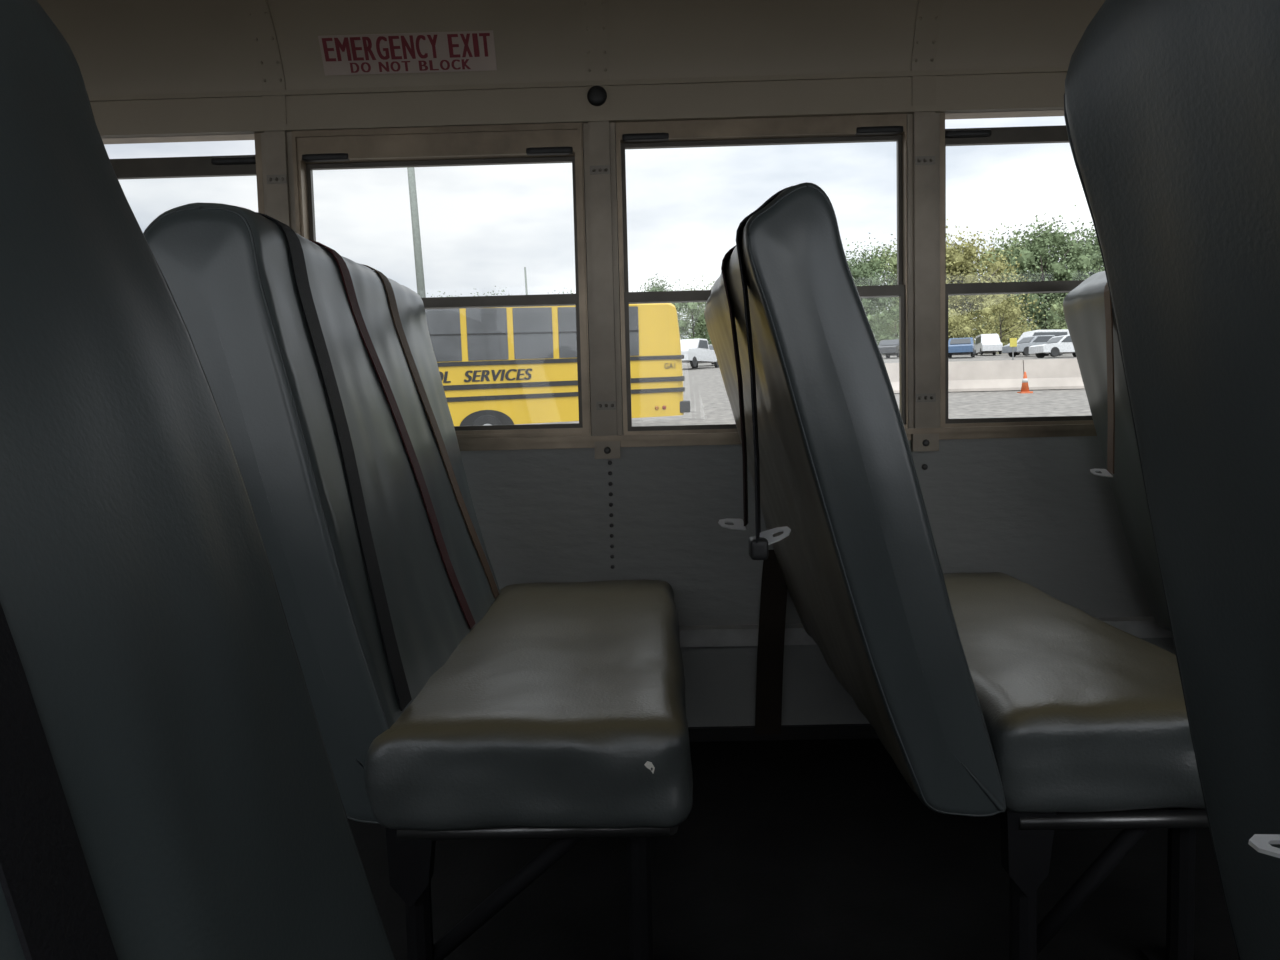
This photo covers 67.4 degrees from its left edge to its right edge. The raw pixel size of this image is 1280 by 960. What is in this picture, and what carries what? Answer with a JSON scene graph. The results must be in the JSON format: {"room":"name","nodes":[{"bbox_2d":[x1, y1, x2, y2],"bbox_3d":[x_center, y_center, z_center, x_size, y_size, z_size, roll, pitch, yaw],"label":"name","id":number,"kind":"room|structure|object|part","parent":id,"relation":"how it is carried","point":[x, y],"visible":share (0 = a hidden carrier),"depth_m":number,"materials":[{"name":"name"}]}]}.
{"room":"vehicle interior","nodes":[
{"label":"vehicle interior","id":0,"kind":"room"},
{"bbox_2d":[36,0,1105,95],"bbox_3d":[-0.009,-0.963,0.756,6.000,0.430,2.608,-1,4,1],"label":"ceiling","id":1,"kind":"structure","parent":0,"point":[119,47],"depth_m":2.00,"materials":[{"name":"paint"}]},
{"bbox_2d":[318,30,496,75],"bbox_3d":[-0.488,-0.897,2.019,0.366,0.070,0.035,-1,4,1],"label":"warning sign","id":2,"kind":"object","parent":1,"relation":"attached to","point":[461,50],"visible":1,"depth_m":2.02,"materials":[{"name":"white plastic"}]},
{"bbox_2d":[347,738,1238,959],"bbox_3d":[0.031,0.697,0.878,6.000,0.040,2.650,-1,4,1],"label":"floor","id":3,"kind":"structure","parent":0,"point":[784,849],"depth_m":1.50,"materials":[{"name":"rubber"}]},
{"bbox_2d":[0,0,394,959],"bbox_3d":[-0.104,0.237,0.087,0.630,1.000,1.038,-1,4,1],"label":"seat","id":4,"kind":"object","parent":3,"relation":"on","point":[169,790],"visible":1,"depth_m":0.43,"materials":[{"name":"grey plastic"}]},
{"bbox_2d":[143,203,692,959],"bbox_3d":[-0.247,0.132,1.596,0.629,0.995,1.005,-1,4,1],"label":"seat","id":5,"kind":"object","parent":3,"relation":"on","point":[448,703],"visible":0.97,"depth_m":1.16,"materials":[{"name":"grey leather"}]},
{"bbox_3d":[-0.412,0.018,1.525,0.300,0.744,0.833,-1,4,1],"label":"backrest","id":6,"kind":"part","parent":5,"relation":"part of","materials":[{"name":"grey leather"}]},
{"bbox_3d":[-0.276,0.543,1.198,0.070,0.235,0.070,-1,4,1],"label":"leg","id":7,"kind":"part","parent":5,"relation":"part of","materials":[{"name":"metal"}]},
{"bbox_2d":[365,580,692,830],"bbox_3d":[-0.125,0.312,1.595,0.394,0.146,0.979,-1,4,1],"label":"cushion","id":8,"kind":"object","parent":5,"relation":"on","point":[549,706],"depth_m":1.13,"materials":[{"name":"leather"}]},
{"bbox_3d":[-0.122,0.392,1.615,0.351,0.020,0.921,-1,4,1],"label":"seat frame","id":9,"kind":"part","parent":5,"relation":"part of","materials":[{"name":"black metal"}]},
{"bbox_3d":[0.000,0.533,1.243,0.070,0.235,0.070,-1,4,1],"label":"leg","id":10,"kind":"part","parent":5,"relation":"part of","materials":[{"name":"metal"}]},
{"bbox_2d":[704,182,1208,959],"bbox_3d":[0.450,0.114,1.593,0.666,0.998,0.986,-1,4,1],"label":"seat","id":11,"kind":"object","parent":3,"relation":"on","point":[989,693],"visible":0.94,"depth_m":1.13,"materials":[{"name":"grey leather"}]},
{"bbox_3d":[0.281,-0.003,1.555,0.304,0.752,0.920,-1,4,1],"label":"backrest","id":12,"kind":"part","parent":11,"relation":"part of","materials":[{"name":"grey leather"}]},
{"bbox_3d":[0.473,0.526,1.185,0.070,0.235,0.070,-1,4,1],"label":"leg","id":13,"kind":"part","parent":11,"relation":"part of","materials":[{"name":"metal"}]},
{"bbox_2d":[943,572,1204,812],"bbox_3d":[0.605,0.294,1.595,0.366,0.145,0.957,-1,4,1],"label":"cushion","id":14,"kind":"object","parent":11,"relation":"on","point":[1082,713],"depth_m":1.15,"materials":[{"name":"leather"}]},
{"bbox_3d":[0.599,0.375,1.603,0.296,0.020,0.921,-1,4,1],"label":"seat frame","id":15,"kind":"part","parent":11,"relation":"part of","materials":[{"name":"metal"}]},
{"bbox_3d":[0.694,0.517,1.231,0.070,0.235,0.070,-1,4,1],"label":"leg","id":16,"kind":"part","parent":11,"relation":"part of","materials":[{"name":"metal"}]},
{"bbox_2d":[1063,271,1170,630],"bbox_3d":[1.176,0.096,1.581,0.682,0.999,0.986,-1,4,1],"label":"seat","id":17,"kind":"object","parent":3,"relation":"on","point":[1088,311],"visible":0.27,"depth_m":1.89,"materials":[{"name":"grey leather"}]},
{"bbox_2d":[1064,0,1279,959],"bbox_3d":[0.520,0.223,0.075,0.605,0.998,1.039,-1,4,1],"label":"seat","id":18,"kind":"object","parent":3,"relation":"on","point":[1172,107],"visible":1,"depth_m":0.48,"materials":[{"name":"grey leather"}]},
{"bbox_2d":[460,131,1175,726],"bbox_3d":[0.034,-0.137,2.120,6.000,1.440,0.050,-1,4,1],"label":"wall","id":19,"kind":"structure","parent":0,"point":[1033,511],"depth_m":2.11,"materials":[{"name":"metal"}]},
{"bbox_2d":[102,133,264,213],"bbox_3d":[-1.121,-0.409,2.114,0.630,0.670,0.049,-1,4,1],"label":"window","id":20,"kind":"structure","parent":19,"relation":"in","point":[232,165],"depth_m":2.09,"materials":[{"name":"metal"}]},
{"bbox_3d":[-1.127,-0.531,2.114,0.611,0.341,0.014,-1,4,1],"label":"sash","id":21,"kind":"part","parent":20,"relation":"part of","materials":[{"name":"metal"}]},
{"bbox_2d":[241,0,295,231],"bbox_3d":[-0.776,-0.486,1.926,0.068,1.237,0.312,-1,4,1],"label":"trim","id":22,"kind":"structure","parent":19,"relation":"attached to","point":[276,146],"depth_m":2.05,"materials":[{"name":"paint"}]},
{"bbox_3d":[-0.771,-0.394,2.070,0.042,0.518,0.007,-1,4,1],"label":"hinge plate","id":23,"kind":"part","parent":22,"relation":"part of","materials":[{"name":"grey metal"}]},
{"bbox_3d":[-0.771,-0.392,2.080,0.068,0.724,0.018,-1,4,1],"label":"post","id":24,"kind":"part","parent":22,"relation":"part of","materials":[{"name":"metal"}]},
{"bbox_2d":[291,122,591,438],"bbox_3d":[-0.425,-0.424,2.095,0.622,0.670,0.063,-1,4,1],"label":"window","id":25,"kind":"structure","parent":19,"relation":"in","point":[312,150],"depth_m":2.06,"materials":[{"name":"metal"}]},
{"bbox_3d":[-0.428,-0.536,2.102,0.589,0.318,0.014,-1,4,1],"label":"sash","id":26,"kind":"part","parent":25,"relation":"part of","materials":[{"name":"glass"}]},
{"bbox_3d":[-0.422,-0.253,2.106,0.589,0.291,0.016,-1,4,1],"label":"sash","id":27,"kind":"part","parent":25,"relation":"part of","materials":[{"name":"glass"}]},
{"bbox_2d":[88,66,1068,137],"bbox_3d":[0.017,-0.805,2.036,6.000,0.085,0.020,-1,4,1],"label":"trim","id":28,"kind":"structure","parent":19,"relation":"attached to","point":[1028,88],"depth_m":2.04,"materials":[{"name":"paint"}]},
{"bbox_2d":[587,86,606,105],"bbox_3d":[-0.091,-0.814,2.033,0.042,0.042,0.016,-1,4,1],"label":"fire alarm","id":29,"kind":"object","parent":19,"relation":"attached to","point":[596,95],"visible":1,"depth_m":2.03,"materials":[{"name":"plastic"}]},
{"bbox_2d":[582,0,622,568],"bbox_3d":[-0.083,-0.455,1.917,0.068,1.331,0.312,-1,4,1],"label":"window pillar","id":30,"kind":"structure","parent":19,"relation":"attached to","point":[598,136],"depth_m":2.06,"materials":[{"name":"metal"}]},
{"bbox_3d":[-0.079,-0.408,2.068,0.068,0.724,0.018,-1,4,1],"label":"post","id":31,"kind":"part","parent":30,"relation":"part of","materials":[{"name":"metal"}]},
{"bbox_3d":[-0.079,-0.410,2.058,0.042,0.518,0.007,-1,4,1],"label":"hinge plate","id":32,"kind":"part","parent":30,"relation":"part of","materials":[{"name":"grey metal"}]},
{"bbox_2d":[615,114,907,434],"bbox_3d":[0.265,-0.441,2.088,0.618,0.670,0.053,-1,4,1],"label":"window","id":33,"kind":"structure","parent":19,"relation":"in","point":[891,127],"depth_m":2.07,"materials":[{"name":"metal"}]},
{"bbox_3d":[0.265,-0.565,2.089,0.606,0.343,0.014,-1,4,1],"label":"sash","id":34,"kind":"part","parent":33,"relation":"part of","materials":[{"name":"glass"}]},
{"bbox_3d":[0.272,-0.264,2.094,0.606,0.301,0.016,-1,4,1],"label":"sash","id":35,"kind":"part","parent":33,"relation":"part of","materials":[{"name":"glass"}]},
{"bbox_2d":[457,424,1096,450],"bbox_3d":[0.034,-0.086,2.089,6.000,0.026,0.020,-1,4,1],"label":"trim","id":36,"kind":"structure","parent":19,"relation":"attached to","point":[1069,430],"depth_m":2.08,"materials":[{"name":"metal"}]},
{"bbox_2d":[688,724,877,741],"bbox_3d":[0.051,0.569,2.141,6.000,0.030,0.012,-1,4,1],"label":"baseboard","id":37,"kind":"structure","parent":19,"relation":"attached to","point":[825,731],"depth_m":2.13,"materials":[{"name":"plastic"}]},
{"bbox_2d":[907,0,942,469],"bbox_3d":[0.604,-0.518,1.902,0.068,1.237,0.312,-1,4,1],"label":"window pillar","id":38,"kind":"structure","parent":19,"relation":"attached to","point":[923,128],"depth_m":2.05,"materials":[{"name":"metal"}]},
{"bbox_3d":[0.609,-0.424,2.056,0.068,0.724,0.018,-1,4,1],"label":"post","id":39,"kind":"part","parent":38,"relation":"part of","materials":[{"name":"metal"}]},
{"bbox_3d":[0.609,-0.426,2.046,0.042,0.518,0.007,-1,4,1],"label":"hinge plate","id":40,"kind":"part","parent":38,"relation":"part of","materials":[{"name":"grey metal"}]},
{"bbox_2d":[679,616,1171,646],"bbox_3d":[0.045,0.346,2.111,6.000,0.039,0.040,-1,4,1],"label":"trim","id":41,"kind":"structure","parent":19,"relation":"attached to","point":[1140,627],"depth_m":2.09,"materials":[{"name":"paint"}]},
{"bbox_2d":[940,109,1093,427],"bbox_3d":[0.959,-0.457,2.078,0.630,0.670,0.049,-1,4,1],"label":"window","id":42,"kind":"structure","parent":19,"relation":"in","point":[1027,134],"depth_m":2.06,"materials":[{"name":"metal"}]},
{"bbox_3d":[0.958,-0.586,2.077,0.613,0.353,0.014,-1,4,1],"label":"sash","id":43,"kind":"part","parent":42,"relation":"part of","materials":[{"name":"glass"}]},
{"bbox_3d":[0.966,-0.280,2.082,0.613,0.301,0.016,-1,4,1],"label":"sash","id":44,"kind":"part","parent":42,"relation":"part of","materials":[{"name":"glass"}]},
{"label":"outside","id":45,"kind":"structure","parent":0,"visible":0},
{"bbox_2d":[514,344,1091,425],"bbox_3d":[1.440,-12.508,99.338,500.000,21.760,320.000,-1,4,1],"label":"ground","id":46,"kind":"structure","parent":45,"point":[705,390],"depth_m":23.97,"materials":[{"name":"grey asphalt"}]},
{"bbox_2d":[407,167,425,297],"bbox_3d":[-13.747,-14.876,59.288,1.234,16.792,0.552,-1,4,1],"label":"light pole","id":47,"kind":"object","parent":46,"relation":"on","point":[420,282],"visible":0.32,"depth_m":59.09,"materials":[{"name":"grey metal"}]},
{"bbox_2d":[524,267,527,294],"bbox_3d":[-15.259,-22.797,130.932,0.698,12.363,0.345,-1,4,1],"label":"utility pole","id":48,"kind":"object","parent":46,"relation":"on","point":[526,290],"visible":0.34,"depth_m":130.52,"materials":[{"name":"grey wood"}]},
{"bbox_2d":[425,303,689,425],"bbox_3d":[-2.911,-1.842,16.702,7.269,2.657,2.527,-3,4,-20],"label":"bus","id":49,"kind":"object","parent":46,"relation":"on","point":[501,365],"visible":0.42,"depth_m":15.84,"materials":[{"name":"yellow metal"}]},
{"bbox_3d":[-1.994,-1.940,15.789,5.870,0.068,0.102,-4,9,-20],"label":"rub rail","id":50,"kind":"part","parent":49,"relation":"part of","materials":[{"name":"black metal"}]},
{"bbox_3d":[-1.985,-1.569,15.842,5.870,0.080,0.102,-4,9,-20],"label":"rub rail","id":51,"kind":"part","parent":49,"relation":"part of","materials":[{"name":"black metal"}]},
{"bbox_3d":[-1.980,-1.381,15.869,5.870,0.072,0.102,-4,9,-20],"label":"rub rail","id":52,"kind":"part","parent":49,"relation":"part of","materials":[{"name":"yellow metal"}]},
{"bbox_2d":[632,273,691,338],"bbox_3d":[1.977,-23.696,148.397,14.745,16.363,7.934,-1,4,1],"label":"tree","id":53,"kind":"object","parent":46,"relation":"on","point":[657,288],"visible":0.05,"depth_m":147.87,"materials":[{"name":"green plant"}]},
{"bbox_2d":[669,280,711,344],"bbox_3d":[5.606,-16.725,104.982,13.422,10.271,6.508,-1,4,1],"label":"tree","id":54,"kind":"object","parent":46,"relation":"on","point":[692,306],"visible":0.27,"depth_m":104.19,"materials":[{"name":"green plant"}]},
{"bbox_2d":[678,276,714,339],"bbox_3d":[11.170,-20.488,123.959,15.408,12.438,7.953,-1,4,1],"label":"tree","id":55,"kind":"object","parent":46,"relation":"on","point":[702,276],"visible":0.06,"depth_m":123.42,"materials":[{"name":"green plant"}]},
{"bbox_2d":[680,338,718,367],"bbox_3d":[3.360,-7.808,59.564,1.820,1.800,5.450,1,5,29],"label":"truck","id":56,"kind":"object","parent":46,"relation":"on","point":[695,351],"visible":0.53,"depth_m":58.46,"materials":[{"name":"white metal"}]},
{"bbox_2d":[846,251,897,344],"bbox_3d":[21.491,-17.543,101.217,12.922,13.105,9.233,-1,4,1],"label":"tree","id":57,"kind":"object","parent":46,"relation":"on","point":[859,280],"visible":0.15,"depth_m":101.03,"materials":[{"name":"green plant"}]},
{"bbox_2d":[845,233,898,339],"bbox_3d":[39.607,-28.686,154.489,20.370,23.235,11.967,-1,4,1],"label":"tree","id":58,"kind":"object","parent":46,"relation":"on","point":[867,263],"visible":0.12,"depth_m":152.75,"materials":[{"name":"green plant"}]},
{"bbox_2d":[863,297,898,355],"bbox_3d":[23.039,-13.202,84.951,7.781,6.006,4.357,-1,4,1],"label":"tree","id":59,"kind":"object","parent":46,"relation":"on","point":[884,334],"visible":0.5,"depth_m":84.64,"materials":[{"name":"green plant"}]},
{"bbox_2d":[878,339,898,357],"bbox_3d":[19.802,-10.270,75.147,1.820,1.450,4.400,1,5,31],"label":"car","id":60,"kind":"object","parent":46,"relation":"on","point":[889,348],"visible":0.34,"depth_m":73.79,"materials":[{"name":"grey metal"}]},
{"bbox_2d":[885,363,898,392],"bbox_3d":[6.629,-2.964,28.158,3.000,0.880,0.600,-1,4,1],"label":"concrete barrier","id":61,"kind":"object","parent":46,"relation":"on","point":[892,369],"visible":0.02,"depth_m":28.00,"materials":[{"name":"grey concrete"}]},
{"bbox_2d":[869,235,981,338],"bbox_3d":[35.154,-21.794,116.244,16.126,17.806,10.370,-1,4,1],"label":"tree","id":62,"kind":"object","parent":46,"relation":"on","point":[892,262],"visible":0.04,"depth_m":115.83,"materials":[{"name":"green plant"}]},
{"bbox_2d":[948,337,974,357],"bbox_3d":[23.447,-9.649,70.121,1.820,1.450,4.400,0,4,21],"label":"car","id":63,"kind":"object","parent":46,"relation":"on","point":[956,346],"visible":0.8,"depth_m":68.90,"materials":[{"name":"blue metal"}]},
{"bbox_2d":[948,360,1023,391],"bbox_3d":[9.661,-3.034,28.105,3.000,0.880,0.600,-1,4,1],"label":"concrete barrier","id":64,"kind":"object","parent":46,"relation":"on","point":[997,375],"visible":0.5,"depth_m":27.95,"materials":[{"name":"grey concrete"}]},
{"bbox_2d":[975,334,1002,354],"bbox_3d":[27.551,-10.694,75.997,1.547,1.658,4.250,-1,4,11],"label":"van","id":65,"kind":"object","parent":46,"relation":"on","point":[984,343],"visible":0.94,"depth_m":74.81,"materials":[{"name":"white metal"}]},
{"bbox_2d":[948,295,1040,353],"bbox_3d":[30.472,-12.913,82.642,8.393,6.372,5.088,-1,4,1],"label":"tree","id":66,"kind":"object","parent":46,"relation":"on","point":[964,328],"visible":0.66,"depth_m":82.62,"materials":[{"name":"green plant"}]},
{"bbox_2d":[946,219,1044,343],"bbox_3d":[32.163,-17.995,93.029,13.766,15.301,8.584,-1,4,1],"label":"tree","id":67,"kind":"object","parent":46,"relation":"on","point":[960,266],"visible":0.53,"depth_m":92.33,"materials":[{"name":"green plant"}]},
{"bbox_2d":[962,224,1054,343],"bbox_3d":[50.387,-25.594,131.239,19.716,19.440,12.961,-1,4,1],"label":"tree","id":68,"kind":"object","parent":46,"relation":"on","point":[1016,237],"visible":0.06,"depth_m":130.11,"materials":[{"name":"green plant"}]},
{"bbox_2d":[1010,338,1016,359],"bbox_3d":[21.091,-7.292,54.272,0.400,1.462,0.110,-1,4,1],"label":"sign","id":69,"kind":"object","parent":46,"relation":"on","point":[1013,341],"visible":0.95,"depth_m":54.18,"materials":[{"name":"yellow metal"}]},
{"bbox_3d":[21.078,-7.768,54.197,0.400,0.500,0.030,-1,4,1],"label":"sign panel","id":70,"kind":"part","parent":69,"relation":"part of","materials":[{"name":"yellow metal"}]},
{"bbox_2d":[1017,372,1032,392],"bbox_3d":[10.713,-2.711,26.708,0.320,0.600,0.320,-1,4,1],"label":"traffic cone","id":71,"kind":"object","parent":46,"relation":"on","point":[1024,388],"visible":0.99,"depth_m":26.64,"materials":[{"name":"orange plastic"}]},
{"bbox_2d":[1002,335,1062,356],"bbox_3d":[28.483,-9.624,69.041,4.400,1.450,1.820,-2,4,-14],"label":"car","id":72,"kind":"object","parent":46,"relation":"on","point":[1023,345],"visible":0.43,"depth_m":68.16,"materials":[{"name":"silver metal"}]},
{"bbox_2d":[1007,329,1069,354],"bbox_3d":[31.023,-10.660,74.441,4.750,1.852,1.729,-2,4,-9],"label":"van","id":73,"kind":"object","parent":46,"relation":"on","point":[1035,332],"visible":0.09,"depth_m":73.77,"materials":[{"name":"white metal"}]},
{"bbox_2d":[977,205,1104,345],"bbox_3d":[46.685,-22.115,109.644,19.834,18.416,12.543,-1,4,1],"label":"tree","id":74,"kind":"object","parent":46,"relation":"on","point":[1036,251],"visible":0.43,"depth_m":109.32,"materials":[{"name":"green plant"}]},
{"bbox_2d":[1029,335,1075,357],"bbox_3d":[28.440,-8.918,64.080,4.400,1.450,1.820,-2,4,-9],"label":"car","id":75,"kind":"object","parent":46,"relation":"on","point":[1057,345],"visible":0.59,"depth_m":63.15,"materials":[{"name":"white metal"}]},
{"bbox_2d":[1023,358,1084,389],"bbox_3d":[12.684,-3.104,28.052,3.000,0.880,0.600,-1,4,1],"label":"concrete barrier","id":76,"kind":"object","parent":46,"relation":"on","point":[1042,374],"visible":0.42,"depth_m":27.91,"materials":[{"name":"grey concrete"}]},
{"bbox_2d":[1040,297,1067,329],"bbox_3d":[44.636,-16.021,99.997,9.019,6.770,5.341,-1,4,1],"label":"tree","id":77,"kind":"object","parent":46,"relation":"on","point":[1054,307],"visible":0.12,"depth_m":99.34,"materials":[{"name":"green plant"}]},
{"bbox_2d":[1054,218,1103,302],"bbox_3d":[73.125,-30.307,152.529,23.075,23.649,15.239,-1,4,1],"label":"tree","id":78,"kind":"object","parent":46,"relation":"on","point":[1095,245],"visible":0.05,"depth_m":150.97,"materials":[{"name":"green plant"}]}
]}

